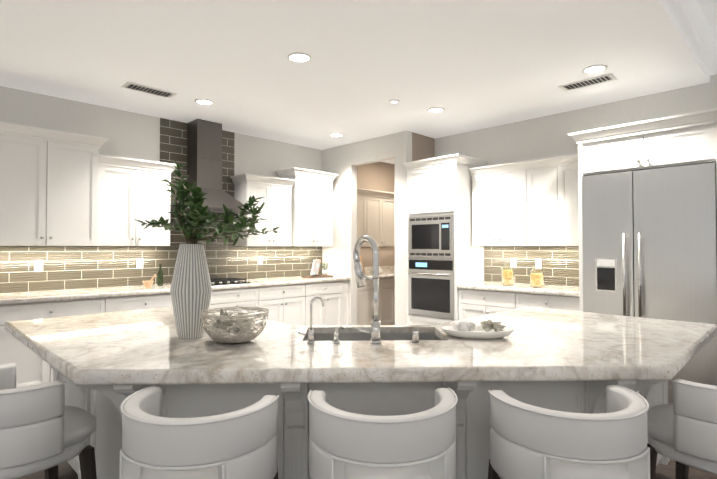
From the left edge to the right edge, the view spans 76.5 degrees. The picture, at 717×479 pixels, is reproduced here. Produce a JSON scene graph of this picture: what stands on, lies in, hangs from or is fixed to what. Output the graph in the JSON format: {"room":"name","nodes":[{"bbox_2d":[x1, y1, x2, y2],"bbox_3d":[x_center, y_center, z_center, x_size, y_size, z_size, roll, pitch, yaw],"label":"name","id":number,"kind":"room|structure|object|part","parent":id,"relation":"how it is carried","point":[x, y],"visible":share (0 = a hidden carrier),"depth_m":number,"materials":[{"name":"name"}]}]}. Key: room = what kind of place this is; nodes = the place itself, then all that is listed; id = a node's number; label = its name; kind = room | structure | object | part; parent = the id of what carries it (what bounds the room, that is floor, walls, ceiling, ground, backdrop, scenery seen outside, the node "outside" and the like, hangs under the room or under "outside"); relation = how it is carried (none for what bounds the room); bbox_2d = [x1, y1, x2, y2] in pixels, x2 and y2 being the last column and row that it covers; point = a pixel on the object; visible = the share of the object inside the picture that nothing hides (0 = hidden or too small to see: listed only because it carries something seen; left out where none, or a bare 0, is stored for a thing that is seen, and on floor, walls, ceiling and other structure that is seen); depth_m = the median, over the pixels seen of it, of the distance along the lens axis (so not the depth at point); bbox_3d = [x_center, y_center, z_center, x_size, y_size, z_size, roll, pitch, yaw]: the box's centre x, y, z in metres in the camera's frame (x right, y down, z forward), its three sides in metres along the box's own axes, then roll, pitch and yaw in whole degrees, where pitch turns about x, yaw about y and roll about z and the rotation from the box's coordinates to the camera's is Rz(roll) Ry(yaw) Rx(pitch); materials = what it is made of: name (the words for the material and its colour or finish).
{"room":"kitchen","nodes":[
{"label":"kitchen","id":0,"kind":"room"},
{"bbox_2d":[0,86,321,293],"bbox_3d":[-2.819,-0.204,4.985,0.120,3.294,11.500,-1,-1,45],"label":"wall","id":1,"kind":"structure","parent":0,"point":[128,134],"depth_m":5.09,"materials":[{"name":"beige paint"}]},
{"bbox_2d":[0,122,108,245],"bbox_3d":[-3.032,-0.481,4.369,0.447,1.083,1.010,-1,-1,45],"label":"upper cabinet","id":2,"kind":"object","parent":1,"relation":"attached to","point":[49,185],"visible":1,"depth_m":4.26,"materials":[{"name":"white paint"}]},
{"bbox_2d":[92,153,175,245],"bbox_3d":[-2.477,-0.391,4.964,0.392,0.923,0.875,-1,-1,45],"label":"upper cabinet","id":3,"kind":"object","parent":1,"relation":"attached to","point":[131,190],"visible":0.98,"depth_m":4.84,"materials":[{"name":"white paint"}]},
{"bbox_2d":[0,118,321,292],"bbox_3d":[-2.332,-0.457,5.384,0.010,1.972,4.987,-1,-1,45],"label":"tile backsplash","id":4,"kind":"structure","parent":1,"relation":"attached to","point":[74,267],"depth_m":5.38,"materials":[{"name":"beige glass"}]},
{"bbox_2d":[34,260,42,271],"bbox_3d":[-3.174,0.263,4.512,0.008,0.116,0.072,-1,-1,45],"label":"electrical outlet","id":5,"kind":"object","parent":4,"relation":"attached to","point":[38,265],"visible":1,"depth_m":4.51,"materials":[{"name":"white plastic"}]},
{"bbox_2d":[136,258,142,268],"bbox_3d":[-2.497,0.275,5.192,0.008,0.116,0.072,-1,-1,45],"label":"electrical outlet","id":6,"kind":"object","parent":4,"relation":"attached to","point":[139,263],"visible":1,"depth_m":5.19,"materials":[{"name":"white plastic"}]},
{"bbox_2d":[258,256,261,264],"bbox_3d":[-1.368,0.295,6.325,0.008,0.116,0.072,-1,-1,45],"label":"electrical outlet","id":7,"kind":"object","parent":4,"relation":"attached to","point":[260,260],"visible":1,"depth_m":6.33,"materials":[{"name":"white plastic"}]},
{"bbox_2d":[170,119,250,215],"bbox_3d":[-1.826,-0.876,5.543,0.490,1.126,0.900,-1,-1,45],"label":"range hood","id":8,"kind":"object","parent":1,"relation":"attached to","point":[204,155],"visible":0.83,"depth_m":5.51,"materials":[{"name":"silver metal"}]},
{"bbox_2d":[230,173,298,245],"bbox_3d":[-1.266,-0.369,6.180,0.392,0.923,0.855,-1,-1,45],"label":"upper cabinet","id":9,"kind":"object","parent":1,"relation":"attached to","point":[276,193],"visible":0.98,"depth_m":6.06,"materials":[{"name":"white paint"}]},
{"bbox_2d":[276,167,338,245],"bbox_3d":[-0.744,-0.441,6.667,0.447,1.083,0.825,-1,-1,45],"label":"upper cabinet","id":10,"kind":"object","parent":1,"relation":"attached to","point":[312,207],"visible":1,"depth_m":6.51,"materials":[{"name":"white paint"}]},
{"bbox_2d":[0,0,709,163],"bbox_3d":[-1.119,-1.510,3.314,4.920,0.060,11.500,-1,-1,45],"label":"ceiling","id":11,"kind":"structure","parent":0,"point":[469,65],"depth_m":3.72,"materials":[{"name":"white paint"}]},
{"bbox_2d":[121,81,176,98],"bbox_3d":[-2.040,-1.455,4.443,0.200,0.015,0.460,-1,-1,45],"label":"ceiling vent","id":12,"kind":"object","parent":11,"relation":"in","point":[147,89],"visible":1,"depth_m":4.43,"materials":[{"name":"white plastic"}]},
{"bbox_2d":[194,99,213,104],"bbox_3d":[-1.627,-1.449,4.793,0.194,0.010,0.194,-1,-1,45],"label":"recessed light","id":13,"kind":"object","parent":11,"relation":"in","point":[204,101],"visible":1,"depth_m":4.78,"materials":[{"name":"white plastic"}]},
{"bbox_2d":[288,52,311,62],"bbox_3d":[-0.476,-1.469,3.675,0.194,0.010,0.194,-1,-1,45],"label":"recessed light","id":14,"kind":"object","parent":11,"relation":"in","point":[299,57],"visible":1,"depth_m":3.67,"materials":[{"name":"white plastic"}]},
{"bbox_2d":[330,133,343,136],"bbox_3d":[-0.297,-1.425,6.207,0.194,0.010,0.194,-1,-1,45],"label":"recessed light","id":15,"kind":"object","parent":11,"relation":"in","point":[336,135],"visible":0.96,"depth_m":6.21,"materials":[{"name":"white plastic"}]},
{"bbox_2d":[389,100,399,103],"bbox_3d":[0.378,-1.449,4.787,0.114,0.010,0.114,-1,-1,45],"label":"recessed light","id":16,"kind":"object","parent":11,"relation":"in","point":[394,101],"visible":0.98,"depth_m":4.78,"materials":[{"name":"white plastic"}]},
{"bbox_2d":[427,107,444,112],"bbox_3d":[0.865,-1.444,5.078,0.194,0.010,0.194,-1,-1,45],"label":"recessed light","id":17,"kind":"object","parent":11,"relation":"in","point":[435,109],"visible":0.98,"depth_m":5.07,"materials":[{"name":"white plastic"}]},
{"bbox_2d":[558,73,617,91],"bbox_3d":[2.132,-1.458,4.239,0.460,0.015,0.200,-1,-1,45],"label":"ceiling vent","id":18,"kind":"object","parent":11,"relation":"in","point":[596,80],"visible":1,"depth_m":4.23,"materials":[{"name":"white plastic"}]},
{"bbox_2d":[582,64,607,73],"bbox_3d":[2.034,-1.465,3.914,0.194,0.010,0.194,-1,-1,45],"label":"recessed light","id":19,"kind":"object","parent":11,"relation":"in","point":[593,69],"visible":0.98,"depth_m":3.90,"materials":[{"name":"white plastic"}]},
{"bbox_2d":[322,130,411,324],"bbox_3d":[0.070,0.024,6.592,1.699,2.894,0.120,-1,-1,45],"label":"wall","id":20,"kind":"structure","parent":0,"point":[344,161],"depth_m":6.69,"materials":[{"name":"beige paint"}]},
{"bbox_2d":[18,459,716,478],"bbox_3d":[0.872,1.416,1.704,10.300,0.060,12.100,-1,-1,45],"label":"floor","id":21,"kind":"structure","parent":0,"point":[66,470],"depth_m":2.73,"materials":[{"name":"brown wood"}]},
{"bbox_2d":[0,363,96,478],"bbox_3d":[-1.310,0.955,1.758,0.501,0.861,0.492,-1,-1,35],"label":"bar stool","id":22,"kind":"object","parent":21,"relation":"on","point":[45,428],"visible":1,"depth_m":1.62,"materials":[{"name":"white leather"}]},
{"bbox_2d":[0,298,104,387],"bbox_3d":[-2.963,0.996,4.274,0.643,0.867,0.880,-1,-1,45],"label":"base cabinet","id":23,"kind":"object","parent":21,"relation":"on","point":[32,368],"visible":0.23,"depth_m":3.98,"materials":[{"name":"white paint"}]},
{"bbox_2d":[94,385,145,464],"bbox_3d":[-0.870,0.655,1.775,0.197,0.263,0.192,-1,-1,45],"label":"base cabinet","id":24,"kind":"object","parent":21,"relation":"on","point":[101,404],"depth_m":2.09,"materials":[{"name":"white paint"}]},
{"bbox_2d":[104,293,171,312],"bbox_3d":[-2.388,1.006,4.851,0.643,0.867,0.745,-1,-1,45],"label":"base cabinet","id":25,"kind":"object","parent":21,"relation":"on","point":[117,304],"visible":0.23,"depth_m":4.60,"materials":[{"name":"white paint"}]},
{"bbox_2d":[50,365,229,478],"bbox_3d":[-0.323,0.977,3.075,1.875,0.862,2.585,-1,-1,45],"label":"base cabinet","id":26,"kind":"object","parent":21,"relation":"on","point":[177,399],"depth_m":2.10,"materials":[{"name":"white paint"}]},
{"bbox_2d":[4,307,716,384],"bbox_3d":[-0.017,0.482,2.619,2.993,0.109,2.840,-1,-1,45],"label":"countertop","id":27,"kind":"structure","parent":26,"relation":"on","point":[141,347],"depth_m":1.90,"materials":[{"name":"white stone"}]},
{"bbox_2d":[170,244,211,338],"bbox_3d":[-0.816,0.248,2.219,0.193,0.452,0.194,-1,-1,45],"label":"ribbed vase","id":28,"kind":"object","parent":27,"relation":"on","point":[191,290],"visible":0.96,"depth_m":2.16,"materials":[{"name":"ceramic"}]},
{"bbox_2d":[134,161,278,245],"bbox_3d":[-0.701,-0.110,2.216,0.594,0.548,0.571,-1,-1,45],"label":"leafy branches","id":29,"kind":"object","parent":28,"relation":"in","point":[195,220],"visible":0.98,"depth_m":2.21,"materials":[{"name":"green plant"}]},
{"bbox_2d":[200,305,268,343],"bbox_3d":[-0.572,0.396,2.108,0.309,0.150,0.309,-1,-1,45],"label":"bowl","id":30,"kind":"object","parent":27,"relation":"on","point":[209,332],"visible":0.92,"depth_m":2.01,"materials":[{"name":"silver"}]},
{"bbox_2d":[212,309,255,341],"bbox_3d":[-0.568,0.389,2.112,0.210,0.151,0.226,-1,-1,45],"label":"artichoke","id":31,"kind":"object","parent":30,"relation":"in","point":[226,323],"visible":0.58,"depth_m":2.07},
{"bbox_2d":[298,296,323,343],"bbox_3d":[-0.216,0.367,2.093,0.062,0.209,0.119,-1,-1,45],"label":"faucet","id":32,"kind":"object","parent":27,"relation":"on","point":[310,340],"visible":1,"depth_m":2.07,"materials":[{"name":"silver metal"}]},
{"bbox_2d":[333,326,343,343],"bbox_3d":[-0.088,0.436,2.090,0.035,0.072,0.072,-1,-1,45],"label":"soap dispenser","id":33,"kind":"object","parent":27,"relation":"on","point":[336,338],"visible":1,"depth_m":2.07,"materials":[{"name":"silver metal"}]},
{"bbox_2d":[351,235,381,343],"bbox_3d":[0.026,0.225,2.128,0.196,0.494,0.094,-1,-1,45],"label":"pull-down faucet","id":34,"kind":"object","parent":27,"relation":"on","point":[375,331],"visible":1,"depth_m":2.08,"materials":[{"name":"silver metal"}]},
{"bbox_2d":[305,332,441,340],"bbox_3d":[0.077,0.624,2.303,0.720,0.232,0.390,0,-1,-2],"label":"sink","id":35,"kind":"object","parent":27,"relation":"in","point":[367,336],"depth_m":2.49,"materials":[{"name":"silver metal"}]},
{"bbox_3d":[0.262,0.445,2.087,0.032,0.053,0.032,-1,-1,45],"label":"air switch button","id":36,"kind":"part","parent":27,"relation":"part of","materials":[{"name":"silver metal"}]},
{"bbox_2d":[441,325,514,338],"bbox_3d":[0.580,0.454,2.221,0.354,0.040,0.196,0,-1,6],"label":"tray","id":37,"kind":"object","parent":27,"relation":"on","point":[478,332],"visible":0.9,"depth_m":2.15,"materials":[{"name":"white ceramic"}]},
{"bbox_2d":[119,386,278,478],"bbox_3d":[-0.517,0.951,1.508,0.501,0.861,0.492,0,-1,12],"label":"bar stool","id":38,"kind":"object","parent":21,"relation":"on","point":[240,444],"visible":1,"depth_m":1.33,"materials":[{"name":"white leather"}]},
{"bbox_2d":[209,287,258,316],"bbox_3d":[-1.779,1.017,5.463,0.643,0.867,0.977,-1,-1,45],"label":"base cabinet","id":39,"kind":"object","parent":21,"relation":"on","point":[245,297],"visible":0.25,"depth_m":5.39,"materials":[{"name":"white paint"}]},
{"bbox_2d":[0,276,349,305],"bbox_3d":[-2.107,0.551,5.143,0.643,0.050,4.987,-1,-1,45],"label":"countertop","id":40,"kind":"structure","parent":39,"relation":"on","point":[46,296],"depth_m":4.60,"materials":[{"name":"white stone"}]},
{"bbox_2d":[142,274,155,287],"bbox_3d":[-2.250,0.448,4.893,0.116,0.146,0.144,-1,-1,45],"label":"mortar","id":41,"kind":"object","parent":40,"relation":"on","point":[147,284],"visible":1,"depth_m":4.85,"materials":[{"name":"brown wood"}]},
{"bbox_2d":[157,264,162,285],"bbox_3d":[-2.247,0.401,5.152,0.060,0.250,0.060,-1,-1,45],"label":"olive oil bottle","id":42,"kind":"object","parent":40,"relation":"on","point":[160,278],"visible":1,"depth_m":5.13,"materials":[{"name":"green glass"}]},
{"bbox_2d":[210,278,250,285],"bbox_3d":[-1.764,0.507,5.457,0.510,0.047,0.760,-1,-1,45],"label":"gas cooktop","id":43,"kind":"object","parent":40,"relation":"in","point":[221,281],"visible":0.56,"depth_m":5.49,"materials":[{"name":"black metal"}]},
{"bbox_2d":[301,275,332,277],"bbox_3d":[-0.602,0.544,6.688,0.200,0.018,0.440,-1,-1,45],"label":"cutting board","id":44,"kind":"object","parent":40,"relation":"on","point":[318,276],"visible":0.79,"depth_m":6.58,"materials":[{"name":"brown wood"}]},
{"bbox_2d":[309,260,320,275],"bbox_3d":[-0.661,0.411,6.606,0.170,0.238,0.176,0,-1,25],"label":"cookbook","id":45,"kind":"object","parent":44,"relation":"on","point":[315,268],"visible":1,"depth_m":6.56,"materials":[{"name":"white paper"}]},
{"bbox_2d":[321,261,327,275],"bbox_3d":[-0.500,0.427,6.796,0.126,0.219,0.115,-1,-1,45],"label":"herb pot","id":46,"kind":"object","parent":44,"relation":"on","point":[324,271],"visible":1,"depth_m":6.76,"materials":[{"name":"white ceramic"}]},
{"bbox_2d":[259,284,304,325],"bbox_3d":[-1.177,1.028,6.067,0.643,0.867,0.725,-1,-1,45],"label":"base cabinet","id":47,"kind":"object","parent":21,"relation":"on","point":[284,304],"visible":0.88,"depth_m":5.89,"materials":[{"name":"white paint"}]},
{"bbox_2d":[305,281,347,325],"bbox_3d":[-0.633,1.037,6.613,0.643,0.867,0.813,-1,-1,45],"label":"base cabinet","id":48,"kind":"object","parent":21,"relation":"on","point":[330,294],"depth_m":6.41,"materials":[{"name":"white paint"}]},
{"bbox_3d":[-0.405,1.042,6.878,0.592,0.867,0.116,-1,-1,45],"label":"base cabinet filler","id":49,"kind":"part","parent":48,"relation":"part of","materials":[{"name":"white wood"}]},
{"bbox_2d":[357,279,379,324],"bbox_3d":[-0.062,1.047,7.187,0.643,0.867,0.553,-1,-1,45],"label":"base cabinet","id":50,"kind":"object","parent":21,"relation":"on","point":[365,305],"visible":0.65,"depth_m":6.96,"materials":[{"name":"beige paint"}]},
{"bbox_2d":[308,387,457,478],"bbox_3d":[0.080,0.951,1.526,0.501,0.861,0.492,0,-1,-4],"label":"bar stool","id":51,"kind":"object","parent":21,"relation":"on","point":[350,445],"visible":1,"depth_m":1.35,"materials":[{"name":"white leather"}]},
{"bbox_2d":[379,277,394,324],"bbox_3d":[0.399,1.056,7.649,0.643,0.867,0.748,-1,-1,45],"label":"base cabinet","id":52,"kind":"object","parent":21,"relation":"on","point":[387,301],"visible":0.21,"depth_m":7.32,"materials":[{"name":"beige paint"}]},
{"bbox_2d":[364,266,394,278],"bbox_3d":[0.468,0.547,7.729,0.643,0.150,2.055,-1,-1,45],"label":"countertop","id":53,"kind":"structure","parent":52,"relation":"on","point":[388,272],"depth_m":7.83,"materials":[{"name":"white stone"}]},
{"bbox_2d":[359,256,364,272],"bbox_3d":[0.013,0.423,7.588,0.110,0.291,0.180,-1,-1,45],"label":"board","id":54,"kind":"object","parent":53,"relation":"on","point":[362,263],"visible":0.36,"depth_m":7.63,"materials":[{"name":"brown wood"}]},
{"bbox_2d":[194,380,669,478],"bbox_3d":[0.649,0.961,2.128,0.887,0.862,2.555,-1,-1,45],"label":"base cabinet","id":55,"kind":"object","parent":21,"relation":"on","point":[473,426],"depth_m":1.92,"materials":[{"name":"white paint"}]},
{"bbox_2d":[403,154,487,324],"bbox_3d":[1.123,0.230,5.841,0.823,2.454,0.707,-1,-1,45],"label":"tall cabinet","id":56,"kind":"object","parent":21,"relation":"on","point":[439,186],"visible":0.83,"depth_m":5.59,"materials":[{"name":"white paint"}]},
{"bbox_2d":[408,215,453,257],"bbox_3d":[0.896,-0.035,5.665,0.682,0.510,0.039,-1,-1,45],"label":"built-in microwave","id":57,"kind":"object","parent":56,"relation":"in","point":[430,236],"visible":1,"depth_m":5.63,"materials":[{"name":"silver metal"}]},
{"bbox_2d":[408,259,453,319],"bbox_3d":[0.881,0.600,5.638,0.682,0.710,0.082,-1,-1,45],"label":"wall oven","id":58,"kind":"object","parent":56,"relation":"in","point":[430,287],"visible":0.98,"depth_m":5.62,"materials":[{"name":"silver metal"}]},
{"bbox_2d":[459,289,515,319],"bbox_3d":[1.643,1.015,5.354,0.708,0.867,0.643,-1,-1,45],"label":"base cabinet","id":59,"kind":"object","parent":21,"relation":"on","point":[474,303],"visible":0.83,"depth_m":5.18,"materials":[{"name":"white paint"}]},
{"bbox_2d":[457,282,578,296],"bbox_3d":[1.888,0.551,5.120,1.395,0.050,0.643,-1,-1,45],"label":"countertop","id":60,"kind":"structure","parent":59,"relation":"on","point":[567,291],"depth_m":4.95,"materials":[{"name":"white stone"}]},
{"bbox_2d":[501,262,513,285],"bbox_3d":[1.720,0.395,5.238,0.144,0.265,0.144,-1,-1,45],"label":"pasta jar","id":61,"kind":"object","parent":60,"relation":"on","point":[502,267],"visible":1,"depth_m":5.20,"materials":[{"name":"clear glass"}]},
{"bbox_2d":[502,270,512,284],"bbox_3d":[1.721,0.436,5.237,0.122,0.170,0.122,-1,-1,45],"label":"pasta","id":62,"kind":"object","parent":61,"relation":"in","point":[505,276],"visible":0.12,"depth_m":5.19,"materials":[{"name":"yellow food"}]},
{"bbox_2d":[529,266,544,287],"bbox_3d":[1.961,0.410,4.998,0.158,0.225,0.158,-1,-1,45],"label":"pasta jar","id":63,"kind":"object","parent":60,"relation":"on","point":[543,274],"visible":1,"depth_m":4.97,"materials":[{"name":"clear glass"}]},
{"bbox_2d":[530,273,542,286],"bbox_3d":[1.962,0.445,4.996,0.136,0.144,0.136,-1,-1,45],"label":"pasta","id":64,"kind":"object","parent":63,"relation":"in","point":[534,279],"visible":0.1,"depth_m":4.94,"materials":[{"name":"yellow food"}]},
{"bbox_2d":[515,293,578,310],"bbox_3d":[2.138,1.006,4.861,0.686,0.867,0.643,-1,-1,45],"label":"base cabinet","id":65,"kind":"object","parent":21,"relation":"on","point":[548,301],"visible":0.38,"depth_m":4.66,"materials":[{"name":"white paint"}]},
{"bbox_2d":[488,384,649,478],"bbox_3d":[0.700,0.951,1.544,0.501,0.861,0.492,0,-1,-8],"label":"bar stool","id":66,"kind":"object","parent":21,"relation":"on","point":[527,441],"visible":1,"depth_m":1.38,"materials":[{"name":"white leather"}]},
{"bbox_2d":[598,380,649,443],"bbox_3d":[1.020,0.656,1.831,0.197,0.263,0.192,-1,-1,45],"label":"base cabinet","id":67,"kind":"object","parent":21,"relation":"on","point":[642,387],"depth_m":1.87,"materials":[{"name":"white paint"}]},
{"bbox_2d":[568,108,716,311],"bbox_3d":[2.725,0.201,4.207,1.215,2.454,0.762,-1,-1,45],"label":"tall cabinet","id":68,"kind":"object","parent":21,"relation":"on","point":[679,140],"visible":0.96,"depth_m":3.99,"materials":[{"name":"white paint"}]},
{"bbox_2d":[582,162,716,403],"bbox_3d":[2.715,0.408,4.192,1.005,2.038,0.778,-1,-1,45],"label":"refrigerator","id":69,"kind":"object","parent":21,"relation":"on","point":[649,243],"visible":0.69,"depth_m":3.90,"materials":[{"name":"grey metal"}]},
{"bbox_2d":[647,379,716,478],"bbox_3d":[1.399,0.955,1.778,0.501,0.861,0.492,1,-1,-35],"label":"bar stool","id":70,"kind":"object","parent":21,"relation":"on","point":[682,430],"visible":0.96,"depth_m":1.66,"materials":[{"name":"white leather"}]},
{"bbox_2d":[357,162,394,266],"bbox_3d":[0.362,0.051,8.088,0.002,2.894,2.404,-1,-1,45],"label":"wall","id":71,"kind":"structure","parent":0,"point":[378,176],"depth_m":8.10,"materials":[{"name":"beige paint"}]},
{"bbox_2d":[357,188,369,245],"bbox_3d":[-0.151,-0.350,7.300,0.392,0.923,0.553,-1,-1,45],"label":"wall cabinet","id":72,"kind":"object","parent":71,"relation":"attached to","point":[362,194],"visible":0.19,"depth_m":7.33,"materials":[{"name":"beige paint"}]},
{"bbox_2d":[361,190,394,246],"bbox_3d":[0.310,-0.342,7.762,0.392,0.923,0.748,-1,-1,45],"label":"wall cabinet","id":73,"kind":"object","parent":71,"relation":"attached to","point":[381,218],"visible":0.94,"depth_m":7.65,"materials":[{"name":"beige paint"}]},
{"bbox_2d":[412,132,434,160],"bbox_3d":[1.565,0.031,6.960,0.100,2.894,2.509,-1,-1,45],"label":"wall","id":74,"kind":"structure","parent":0,"point":[423,146],"depth_m":6.22,"materials":[{"name":"beige paint"}]},
{"bbox_2d":[435,50,716,286],"bbox_3d":[4.057,-0.230,3.514,8.300,3.294,0.120,-1,-1,45],"label":"wall","id":75,"kind":"structure","parent":0,"point":[538,137],"depth_m":5.19,"materials":[{"name":"beige paint"}]},
{"bbox_2d":[469,161,526,245],"bbox_3d":[1.738,-0.397,5.462,0.690,0.953,0.392,-1,-1,45],"label":"upper cabinet","id":76,"kind":"object","parent":75,"relation":"attached to","point":[499,204],"visible":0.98,"depth_m":5.35,"materials":[{"name":"white paint"}]},
{"bbox_2d":[484,246,578,286],"bbox_3d":[2.111,0.304,5.348,1.395,0.450,0.010,-1,-1,45],"label":"tile backsplash","id":77,"kind":"structure","parent":75,"relation":"attached to","point":[560,265],"depth_m":5.37,"materials":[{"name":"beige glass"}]},
{"bbox_2d":[510,258,515,267],"bbox_3d":[1.892,0.288,5.554,0.072,0.116,0.008,-1,-1,45],"label":"electrical outlet","id":78,"kind":"object","parent":77,"relation":"attached to","point":[513,261],"visible":0.85,"depth_m":5.55,"materials":[{"name":"white plastic"}]},
{"bbox_2d":[535,259,541,268],"bbox_3d":[2.111,0.284,5.335,0.072,0.116,0.008,-1,-1,45],"label":"electrical outlet","id":79,"kind":"object","parent":77,"relation":"attached to","point":[538,262],"visible":0.92,"depth_m":5.33,"materials":[{"name":"white plastic"}]},
{"bbox_2d":[523,153,578,245],"bbox_3d":[2.227,-0.406,4.975,0.686,0.953,0.392,-1,-1,45],"label":"upper cabinet","id":80,"kind":"object","parent":75,"relation":"attached to","point":[552,202],"visible":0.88,"depth_m":4.91,"materials":[{"name":"white paint"}]},
{"bbox_2d":[697,0,716,41],"bbox_3d":[1.782,-1.926,-0.980,5.140,0.060,9.500,-1,-1,45],"label":"ceiling","id":81,"kind":"structure","parent":0,"point":[708,8],"depth_m":3.63,"materials":[{"name":"white paint"}]},
{"bbox_2d":[665,0,716,75],"bbox_3d":[-0.060,-1.754,0.852,0.060,0.339,9.500,-1,-1,45],"label":"fascia beam","id":82,"kind":"structure","parent":81,"relation":"attached to","point":[689,16],"depth_m":3.51,"materials":[{"name":"white paint"}]}
]}

